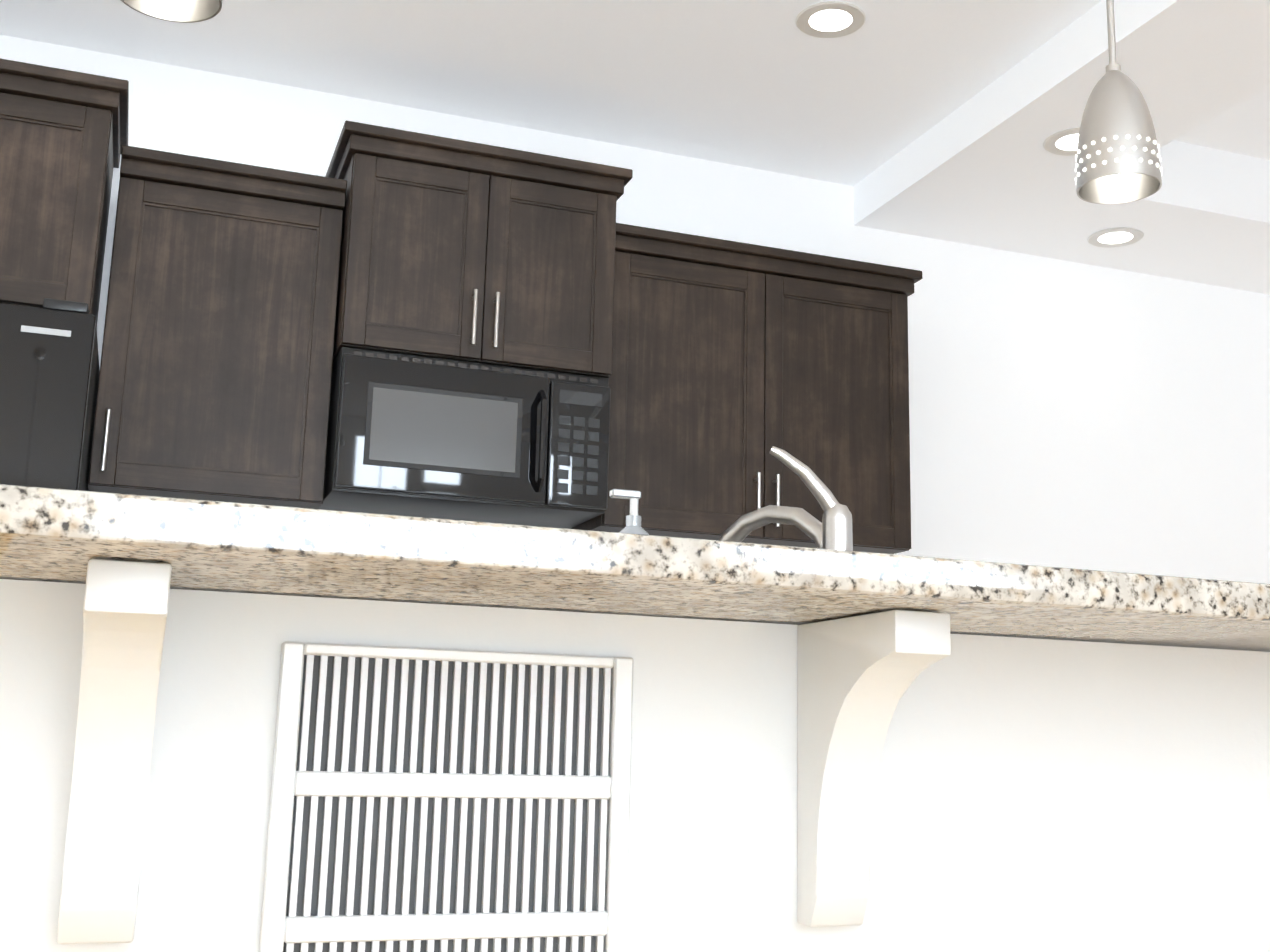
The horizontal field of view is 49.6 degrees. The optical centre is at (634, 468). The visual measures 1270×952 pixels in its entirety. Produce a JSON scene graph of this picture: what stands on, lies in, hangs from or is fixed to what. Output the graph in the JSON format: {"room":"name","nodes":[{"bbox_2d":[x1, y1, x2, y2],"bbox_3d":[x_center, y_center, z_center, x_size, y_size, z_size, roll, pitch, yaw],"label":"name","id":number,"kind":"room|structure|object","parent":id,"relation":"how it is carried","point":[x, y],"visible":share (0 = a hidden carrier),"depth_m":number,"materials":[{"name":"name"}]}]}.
{"room":"kitchen","nodes":[
{"label":"kitchen","id":0,"kind":"room"},
{"bbox_2d":[0,0,1101,185],"bbox_3d":[-1.089,-1.830,1.791,5.800,0.230,4.900,5,-12,-19],"label":"ceiling","id":1,"kind":"structure","parent":0,"point":[767,85],"depth_m":4.11,"materials":[{"name":"white paint"}]},
{"bbox_2d":[120,0,222,22],"bbox_3d":[-0.575,-1.132,1.837,0.136,1.094,0.135,5,-12,-19],"label":"pendant light","id":2,"kind":"object","parent":1,"relation":"hanging from","point":[186,11],"visible":1,"depth_m":1.79,"materials":[{"name":"silver metal"}]},
{"bbox_2d":[795,1,865,37],"bbox_3d":[0.548,-1.257,3.849,0.198,0.008,0.198,5,-12,-19],"label":"recessed light","id":3,"kind":"object","parent":1,"relation":"in","point":[830,19],"visible":1,"depth_m":3.84,"materials":[{"name":"white"}]},
{"bbox_2d":[1075,0,1161,204],"bbox_3d":[0.805,-0.994,2.355,0.136,1.094,0.135,5,-12,-19],"label":"pendant light","id":4,"kind":"object","parent":1,"relation":"hanging from","point":[1118,159],"visible":1,"depth_m":2.23,"materials":[{"name":"silver metal"}]},
{"bbox_2d":[0,35,1269,583],"bbox_3d":[0.267,0.211,4.640,10.900,2.950,0.150,5,-12,-19],"label":"wall","id":5,"kind":"structure","parent":0,"point":[1074,415],"depth_m":5.05,"materials":[{"name":"white paint"}]},
{"bbox_2d":[0,66,119,321],"bbox_3d":[-1.910,-0.717,3.699,0.900,0.615,0.420,5,-12,-19],"label":"upper cabinet","id":6,"kind":"object","parent":5,"relation":"attached to","point":[60,137],"depth_m":3.62,"materials":[{"name":"brown wood"}]},
{"bbox_2d":[88,150,343,508],"bbox_3d":[-1.193,-0.351,3.944,0.610,0.907,0.330,5,-12,-19],"label":"upper cabinet","id":7,"kind":"object","parent":5,"relation":"attached to","point":[246,304],"depth_m":3.79,"materials":[{"name":"brown wood"}]},
{"bbox_2d":[332,130,623,385],"bbox_3d":[-0.504,-0.582,4.203,0.800,0.615,0.405,5,-12,-19],"label":"upper cabinet","id":8,"kind":"object","parent":5,"relation":"attached to","point":[447,252],"depth_m":4.01,"materials":[{"name":"brown wood"}]},
{"bbox_2d":[319,347,610,528],"bbox_3d":[-0.508,-0.079,4.078,0.790,0.411,0.453,5,-12,-19],"label":"microwave","id":9,"kind":"object","parent":8,"relation":"attached to","point":[422,436],"visible":0.96,"depth_m":3.91,"materials":[{"name":"black"}]},
{"bbox_2d":[571,230,915,553],"bbox_3d":[0.354,-0.203,4.489,1.052,0.907,0.330,5,-12,-19],"label":"upper cabinet","id":10,"kind":"object","parent":5,"relation":"attached to","point":[729,356],"depth_m":4.34,"materials":[{"name":"brown wood"}]},
{"bbox_2d":[854,0,1269,294],"bbox_3d":[3.888,-1.283,3.532,4.800,0.380,4.900,5,-12,-19],"label":"ceiling","id":11,"kind":"structure","parent":0,"point":[983,168],"depth_m":4.58,"materials":[{"name":"white paint"}]},
{"bbox_2d":[1042,127,1079,155],"bbox_3d":[1.358,-1.007,4.231,0.198,0.008,0.198,5,-12,-19],"label":"recessed light","id":12,"kind":"object","parent":11,"relation":"in","point":[1066,141],"visible":0.58,"depth_m":4.24,"materials":[{"name":"white"}]},
{"bbox_2d":[1087,227,1143,247],"bbox_3d":[1.750,-0.843,5.006,0.198,0.008,0.198,5,-12,-19],"label":"recessed light","id":13,"kind":"object","parent":11,"relation":"in","point":[1115,237],"visible":1,"depth_m":5.00,"materials":[{"name":"white"}]},
{"bbox_3d":[1.095,1.242,2.015,10.900,0.060,5.200,5,-12,-19],"label":"floor","id":14,"kind":"structure","parent":0,"visible":0},
{"bbox_2d":[0,298,99,490],"bbox_3d":[-1.859,0.484,3.296,0.905,1.785,0.738,5,-12,-19],"label":"fridge","id":15,"kind":"object","parent":14,"relation":"on","point":[49,368],"visible":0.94,"depth_m":3.26,"materials":[{"name":"black metal"}]},
{"bbox_2d":[0,552,1269,951],"bbox_3d":[-0.034,0.673,1.740,1.854,0.893,1.266,5,-12,-19],"label":"kitchen island","id":16,"kind":"object","parent":14,"relation":"on","point":[228,726],"depth_m":1.33,"materials":[{"name":"white paint"}]},
{"bbox_2d":[225,641,633,951],"bbox_3d":[-0.170,0.482,1.250,0.340,0.630,0.012,5,-12,-19],"label":"vent grille","id":17,"kind":"object","parent":16,"relation":"attached to","point":[411,796],"depth_m":1.28,"materials":[{"name":"white metal"}]},
{"bbox_2d":[0,484,1269,631],"bbox_3d":[-0.026,0.202,1.762,2.100,0.035,1.315,5,-12,-19],"label":"island countertop","id":18,"kind":"structure","parent":16,"relation":"on","point":[46,521],"depth_m":1.08,"materials":[{"name":"beige stone"}]},
{"bbox_2d":[610,489,648,534],"bbox_3d":[-0.006,0.122,1.928,0.063,0.186,0.056,5,-12,-19],"label":"soap bottle","id":19,"kind":"object","parent":18,"relation":"on","point":[633,521],"visible":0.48,"depth_m":1.93,"materials":[{"name":"white"}]},
{"bbox_2d":[719,446,852,550],"bbox_3d":[0.229,0.120,2.118,0.140,0.277,0.259,5,-12,-19],"label":"faucet","id":20,"kind":"object","parent":18,"relation":"on","point":[833,530],"visible":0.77,"depth_m":2.05,"materials":[{"name":"silver metal"}]}
]}

